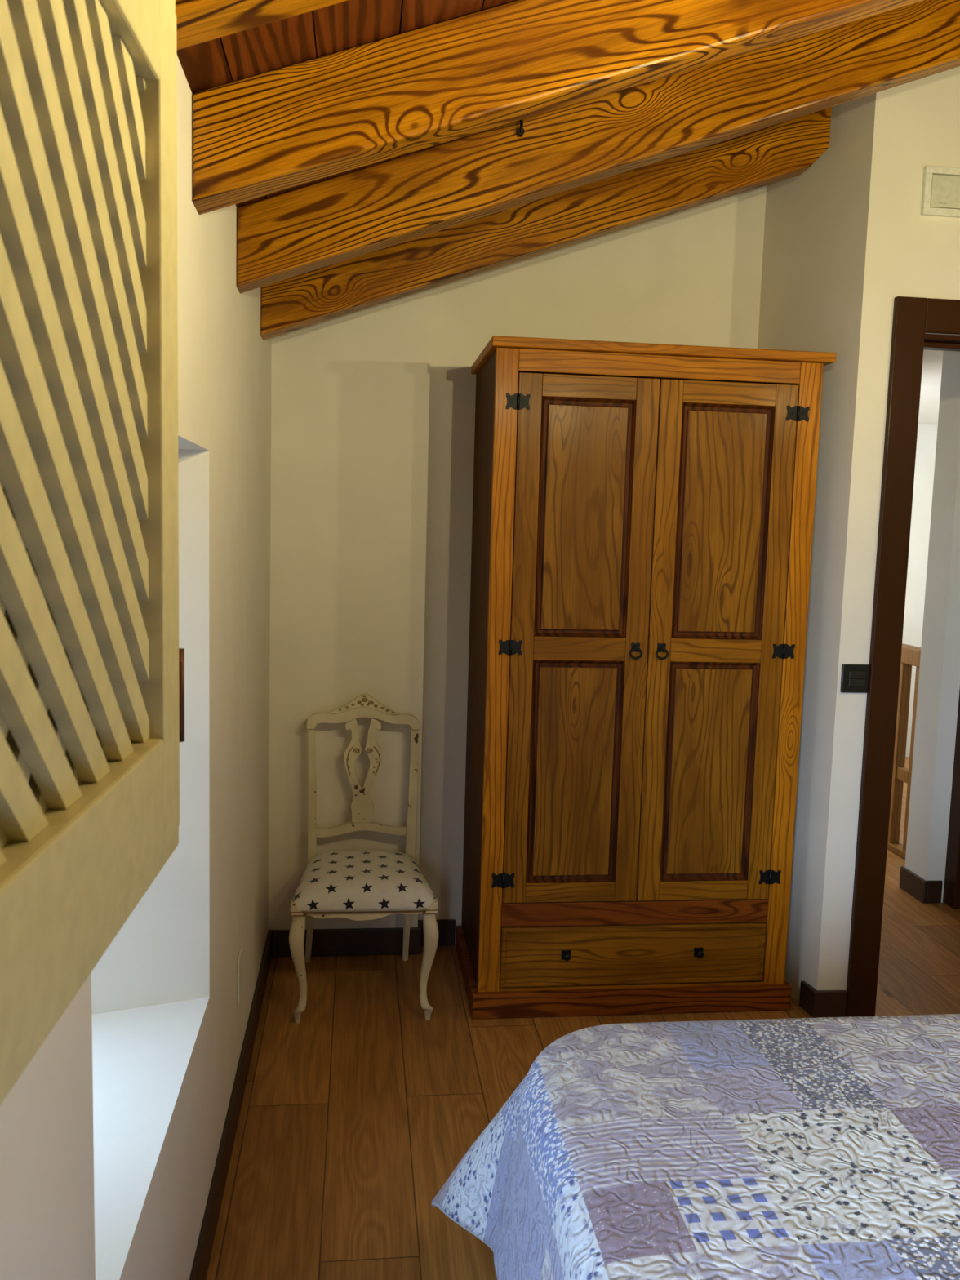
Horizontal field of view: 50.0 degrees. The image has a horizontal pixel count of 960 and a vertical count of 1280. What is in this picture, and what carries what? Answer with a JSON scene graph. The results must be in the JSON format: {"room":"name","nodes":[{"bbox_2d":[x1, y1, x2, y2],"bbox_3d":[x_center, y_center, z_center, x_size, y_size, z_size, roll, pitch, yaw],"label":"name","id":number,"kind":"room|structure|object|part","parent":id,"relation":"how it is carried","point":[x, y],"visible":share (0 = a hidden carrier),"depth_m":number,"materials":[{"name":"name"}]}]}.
{"room":"bedroom","nodes":[
{"label":"bedroom","id":0,"kind":"room"},
{"bbox_2d":[0,53,271,1279],"bbox_3d":[-0.532,0.139,0.669,0.345,2.350,5.412,1,6,-7],"label":"wall","id":1,"kind":"structure","parent":0,"point":[111,1133],"depth_m":1.91,"materials":[{"name":"paint"}]},
{"bbox_2d":[0,0,184,1105],"bbox_3d":[-0.312,-0.162,0.678,0.093,0.822,0.691,1,6,-5],"label":"lattice panel","id":2,"kind":"object","parent":1,"relation":"attached to","point":[92,661],"visible":1,"depth_m":0.74,"materials":[{"name":"beige paint"}]},
{"bbox_2d":[189,929,272,1279],"bbox_3d":[-0.378,1.271,0.748,0.012,0.089,5.242,1,6,-7],"label":"baseboard","id":3,"kind":"structure","parent":1,"relation":"attached to","point":[206,1237],"depth_m":2.26,"materials":[{"name":"brown wood"}]},
{"bbox_2d":[236,947,242,1004],"bbox_3d":[-0.580,0.810,2.485,0.006,0.114,0.070,1,6,-7],"label":"socket cover","id":4,"kind":"object","parent":1,"relation":"attached to","point":[239,961],"visible":1,"depth_m":2.46,"materials":[{"name":"white plastic"}]},
{"bbox_2d":[176,0,591,208],"bbox_3d":[1.407,-1.378,0.691,4.315,1.558,5.547,1,6,-7],"label":"ceiling","id":5,"kind":"structure","parent":0,"point":[349,24],"depth_m":1.59,"materials":[{"name":"brown wood"}]},
{"bbox_2d":[175,0,347,49],"bbox_3d":[1.440,-1.353,1.262,3.664,1.483,0.080,1,6,-7],"label":"ceiling beam","id":6,"kind":"structure","parent":5,"relation":"attached to","point":[197,21],"depth_m":1.14,"materials":[{"name":"brown wood"}]},
{"bbox_2d":[261,106,831,339],"bbox_3d":[0.194,-1.174,2.875,1.572,0.720,0.082,1,6,-7],"label":"ceiling beam","id":7,"kind":"structure","parent":5,"relation":"attached to","point":[784,150],"depth_m":2.84,"materials":[{"name":"brown wood"}]},
{"bbox_2d":[192,0,924,214],"bbox_3d":[1.375,-1.403,1.822,3.664,1.457,0.082,1,6,-7],"label":"ceiling beam","id":8,"kind":"structure","parent":5,"relation":"attached to","point":[256,136],"depth_m":1.68,"materials":[{"name":"brown wood"}]},
{"bbox_2d":[236,0,959,293],"bbox_3d":[1.307,-1.493,2.408,3.664,1.505,0.080,1,6,-7],"label":"ceiling beam","id":9,"kind":"structure","parent":5,"relation":"attached to","point":[329,222],"depth_m":2.29,"materials":[{"name":"brown wood"}]},
{"bbox_2d":[516,119,524,137],"bbox_3d":[0.090,-1.123,2.256,0.015,0.042,0.021,1,6,-7],"label":"hook","id":10,"kind":"object","parent":9,"relation":"attached to","point":[521,131],"visible":0.91,"depth_m":2.25,"materials":[{"name":"black metal"}]},
{"bbox_2d":[268,185,766,955],"bbox_3d":[0.117,-0.464,3.360,1.557,3.000,0.185,1,6,-7],"label":"wall","id":11,"kind":"structure","parent":0,"point":[373,408],"depth_m":3.27,"materials":[{"name":"paint"}]},
{"bbox_2d":[272,919,455,957],"bbox_3d":[-0.377,0.982,3.397,0.599,0.089,0.078,1,6,-7],"label":"baseboard","id":12,"kind":"structure","parent":11,"relation":"attached to","point":[352,941],"depth_m":3.36,"materials":[{"name":"brown wood"}]},
{"bbox_2d":[205,756,959,1279],"bbox_3d":[1.469,1.210,2.434,4.875,0.050,8.600,1,6,-7],"label":"floor","id":13,"kind":"structure","parent":0,"point":[355,1114],"depth_m":2.55,"materials":[{"name":"brown wood"}]},
{"bbox_2d":[288,693,439,1023],"bbox_3d":[-0.342,0.623,3.071,0.418,0.877,0.446,1,6,-7],"label":"chair","id":14,"kind":"object","parent":13,"relation":"on","point":[369,885],"visible":1,"depth_m":3.03,"materials":[{"name":"beige paint"}]},
{"bbox_3d":[-0.509,0.920,2.882,0.051,0.318,0.044,1,6,-7],"label":"leg","id":15,"kind":"part","parent":14,"relation":"part of","materials":[{"name":"beige paint"}]},
{"bbox_3d":[-0.533,0.656,3.255,0.034,0.762,0.047,1,6,-7],"label":"leg","id":16,"kind":"part","parent":14,"relation":"part of","materials":[{"name":"beige paint"}]},
{"bbox_3d":[-0.377,0.599,3.261,0.287,0.047,0.020,1,6,-7],"label":"rail","id":17,"kind":"part","parent":14,"relation":"part of","materials":[{"name":"beige paint"}]},
{"bbox_2d":[289,850,435,911],"bbox_3d":[-0.342,0.695,3.053,0.414,0.076,0.392,1,6,-7],"label":"seat cushion","id":18,"kind":"object","parent":14,"relation":"on","point":[349,881],"depth_m":2.90,"materials":[{"name":"fabric"}]},
{"bbox_3d":[-0.364,0.243,3.223,0.349,0.072,0.024,1,6,-7],"label":"crest rail","id":19,"kind":"part","parent":14,"relation":"part of","materials":[{"name":"beige paint"}]},
{"bbox_2d":[338,694,394,713],"bbox_3d":[-0.352,0.200,3.202,0.173,0.058,0.010,1,6,-7],"label":"carved ornament","id":20,"kind":"object","parent":14,"relation":"on","point":[362,704],"depth_m":3.20,"materials":[{"name":"wood"}]},
{"bbox_3d":[-0.222,0.661,3.291,0.034,0.762,0.047,1,6,-7],"label":"leg","id":21,"kind":"part","parent":14,"relation":"part of","materials":[{"name":"beige paint"}]},
{"bbox_3d":[-0.145,0.926,2.925,0.051,0.318,0.044,1,6,-7],"label":"leg","id":22,"kind":"part","parent":14,"relation":"part of","materials":[{"name":"beige paint"}]},
{"bbox_2d":[455,335,835,1019],"bbox_3d":[0.451,0.117,3.156,0.961,1.908,0.534,1,6,-7],"label":"wardrobe","id":23,"kind":"object","parent":13,"relation":"on","point":[642,522],"visible":1,"depth_m":2.92,"materials":[{"name":"brown wood"}]},
{"bbox_3d":[-0.001,0.085,3.116,0.017,1.807,0.479,1,6,-7],"label":"panel","id":24,"kind":"part","parent":23,"relation":"part of","materials":[{"name":"brown wood"}]},
{"bbox_3d":[0.049,0.113,2.871,0.062,1.807,0.020,1,6,-7],"label":"post","id":25,"kind":"part","parent":23,"relation":"part of","materials":[{"name":"brown wood"}]},
{"bbox_3d":[0.250,0.910,2.963,0.028,0.028,0.024,1,6,-7],"label":"knob","id":26,"kind":"part","parent":23,"relation":"part of","materials":[{"name":"black metal"}]},
{"bbox_3d":[0.268,0.376,2.924,0.261,0.642,0.015,1,6,-7],"label":"panel","id":27,"kind":"part","parent":23,"relation":"part of","materials":[{"name":"brown wood"}]},
{"bbox_3d":[0.278,0.016,2.886,0.390,1.479,0.020,1,6,-7],"label":"door","id":28,"kind":"part","parent":23,"relation":"part of","materials":[{"name":"brown wood"}]},
{"bbox_3d":[0.288,-0.334,2.847,0.261,0.653,0.015,1,6,-7],"label":"panel","id":29,"kind":"part","parent":23,"relation":"part of","materials":[{"name":"brown wood"}]},
{"bbox_3d":[0.447,1.012,3.019,0.791,0.010,0.020,1,6,-7],"label":"rail","id":30,"kind":"part","parent":23,"relation":"part of","materials":[{"name":"brown wood"}]},
{"bbox_3d":[0.450,0.917,3.005,0.787,0.178,0.023,1,6,-7],"label":"drawer","id":31,"kind":"part","parent":23,"relation":"part of","materials":[{"name":"brown wood"}]},
{"bbox_3d":[0.454,0.791,2.995,0.791,0.068,0.020,1,6,-7],"label":"rail","id":32,"kind":"part","parent":23,"relation":"part of","materials":[{"name":"brown wood"}]},
{"bbox_3d":[0.437,0.021,2.889,0.026,0.026,0.011,1,6,-7],"label":"handle plate","id":33,"kind":"part","parent":23,"relation":"part of","materials":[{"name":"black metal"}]},
{"bbox_3d":[0.437,0.038,2.887,0.037,0.032,0.010,1,6,-7],"label":"ring pull","id":34,"kind":"part","parent":23,"relation":"part of","materials":[{"name":"black metal"}]},
{"bbox_3d":[0.478,-0.818,3.054,0.958,0.026,0.534,1,6,-7],"label":"cornice","id":35,"kind":"part","parent":23,"relation":"part of","materials":[{"name":"brown wood"}]},
{"bbox_3d":[0.497,-0.749,2.827,0.791,0.058,0.020,1,6,-7],"label":"rail","id":36,"kind":"part","parent":23,"relation":"part of","materials":[{"name":"brown wood"}]},
{"bbox_3d":[0.512,0.022,2.898,0.026,0.026,0.011,1,6,-7],"label":"handle plate","id":37,"kind":"part","parent":23,"relation":"part of","materials":[{"name":"black metal"}]},
{"bbox_3d":[0.512,0.039,2.896,0.037,0.032,0.010,1,6,-7],"label":"ring pull","id":38,"kind":"part","parent":23,"relation":"part of","materials":[{"name":"black metal"}]},
{"bbox_3d":[0.642,0.916,3.010,0.028,0.028,0.024,1,6,-7],"label":"knob","id":39,"kind":"part","parent":23,"relation":"part of","materials":[{"name":"black metal"}]},
{"bbox_3d":[0.660,0.382,2.970,0.265,0.642,0.015,1,6,-7],"label":"panel","id":40,"kind":"part","parent":23,"relation":"part of","materials":[{"name":"brown wood"}]},
{"bbox_3d":[0.670,0.022,2.932,0.394,1.479,0.020,1,6,-7],"label":"door","id":41,"kind":"part","parent":23,"relation":"part of","materials":[{"name":"brown wood"}]},
{"bbox_3d":[0.680,-0.328,2.893,0.265,0.653,0.015,1,6,-7],"label":"panel","id":42,"kind":"part","parent":23,"relation":"part of","materials":[{"name":"brown wood"}]},
{"bbox_3d":[0.892,0.098,3.221,0.017,1.807,0.479,1,6,-7],"label":"panel","id":43,"kind":"part","parent":23,"relation":"part of","materials":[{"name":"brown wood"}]},
{"bbox_3d":[0.898,0.126,2.971,0.065,1.807,0.020,1,6,-7],"label":"post","id":44,"kind":"part","parent":23,"relation":"part of","materials":[{"name":"brown wood"}]},
{"bbox_2d":[887,643,920,859],"bbox_3d":[1.806,0.404,5.381,0.070,0.929,1.880,1,6,-7],"label":"banister","id":45,"kind":"object","parent":13,"relation":"on","point":[910,655],"visible":0.08,"depth_m":4.61,"materials":[{"name":"brown wood"}]},
{"bbox_3d":[1.793,0.851,5.430,0.060,0.029,1.880,1,6,-7],"label":"rail","id":46,"kind":"part","parent":45,"relation":"part of","materials":[{"name":"brown wood"}]},
{"bbox_3d":[1.798,0.507,5.433,0.032,0.055,1.800,1,6,-7],"label":"rail","id":47,"kind":"part","parent":45,"relation":"part of","materials":[{"name":"brown wood"}]},
{"bbox_3d":[1.817,-0.020,5.335,0.070,0.075,1.880,1,6,-7],"label":"handrail","id":48,"kind":"part","parent":45,"relation":"part of","materials":[{"name":"brown wood"}]},
{"bbox_3d":[0.925,1.073,0.898,1.410,0.524,2.012,1,6,-7],"label":"bed","id":49,"kind":"object","parent":13,"relation":"on","visible":0},
{"bbox_2d":[431,1013,959,1279],"bbox_3d":[0.918,0.995,0.978,1.778,0.434,2.201,1,6,-7],"label":"bedspread","id":50,"kind":"object","parent":49,"relation":"on","point":[822,1148],"visible":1,"depth_m":1.48,"materials":[{"name":"fabric"}]},
{"bbox_2d":[757,82,910,1002],"bbox_3d":[1.003,-0.522,3.199,0.108,3.200,0.706,0,6,-14],"label":"wall","id":51,"kind":"structure","parent":0,"point":[832,229],"depth_m":2.95,"materials":[{"name":"paint"}]},
{"bbox_2d":[799,981,847,1017],"bbox_3d":[1.017,1.064,3.055,0.108,0.078,0.078,1,6,-7],"label":"baseboard","id":52,"kind":"structure","parent":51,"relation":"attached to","point":[817,1003],"depth_m":3.02,"materials":[{"name":"brown wood"}]},
{"bbox_2d":[840,664,869,693],"bbox_3d":[1.063,0.109,2.920,0.079,0.081,0.012,1,6,-7],"label":"light switch","id":53,"kind":"object","parent":51,"relation":"attached to","point":[855,677],"visible":1,"depth_m":2.92,"materials":[{"name":"black plastic"}]},
{"bbox_2d":[902,424,937,756],"bbox_3d":[1.960,-0.553,6.497,3.000,2.600,0.100,1,6,-7],"label":"wall","id":54,"kind":"structure","parent":0,"point":[926,437],"depth_m":6.54,"materials":[{"name":"paint"}]},
{"bbox_2d":[895,66,959,299],"bbox_3d":[2.140,-0.573,3.036,2.055,3.400,0.120,1,6,-7],"label":"wall","id":55,"kind":"structure","parent":0,"point":[929,257],"depth_m":2.79,"materials":[{"name":"paint"}]},
{"bbox_2d":[845,296,959,1017],"bbox_3d":[1.591,0.085,3.049,0.997,2.056,0.165,1,6,-7],"label":"door frame","id":56,"kind":"structure","parent":55,"relation":"in","point":[913,317],"depth_m":2.90,"materials":[{"name":"brown wood"}]},
{"bbox_3d":[1.627,-0.883,2.871,0.822,0.090,0.017,1,6,-7],"label":"head casing","id":57,"kind":"part","parent":56,"relation":"part of","materials":[{"name":"brown wood"}]},
{"bbox_2d":[920,165,959,217],"bbox_3d":[1.329,-1.214,2.801,0.260,0.126,0.014,1,6,-7],"label":"emergency light","id":58,"kind":"object","parent":55,"relation":"attached to","point":[940,193],"visible":1,"depth_m":2.79,"materials":[{"name":"white plastic"}]},
{"bbox_2d":[929,174,959,208],"bbox_3d":[1.329,-1.214,2.803,0.217,0.083,0.010,1,6,-7],"label":"diffuser","id":59,"kind":"object","parent":58,"relation":"attached to","point":[944,189],"depth_m":2.79,"materials":[{"name":"beige plastic"}]},
{"bbox_2d":[904,351,959,902],"bbox_3d":[1.785,-0.041,3.971,0.075,2.120,0.160,1,6,-7],"label":"wall","id":60,"kind":"structure","parent":0,"point":[939,681],"depth_m":3.95,"materials":[{"name":"paint"}]},
{"bbox_2d":[899,866,942,903],"bbox_3d":[1.744,0.967,4.079,0.075,0.089,0.182,1,6,-7],"label":"baseboard","id":61,"kind":"structure","parent":60,"relation":"attached to","point":[926,891],"depth_m":4.01,"materials":[{"name":"brown wood"}]},
{"bbox_2d":[942,688,959,908],"bbox_3d":[1.895,0.004,3.675,0.073,2.099,0.780,1,6,-7],"label":"door","id":62,"kind":"structure","parent":60,"relation":"in","point":[951,897],"depth_m":3.94,"materials":[{"name":"brown wood"}]},
{"bbox_2d":[918,333,959,425],"bbox_3d":[2.055,-1.220,4.699,2.254,0.080,3.324,1,6,-7],"label":"ceiling","id":63,"kind":"structure","parent":0,"point":[932,360],"depth_m":4.85,"materials":[{"name":"paint"}]}
]}

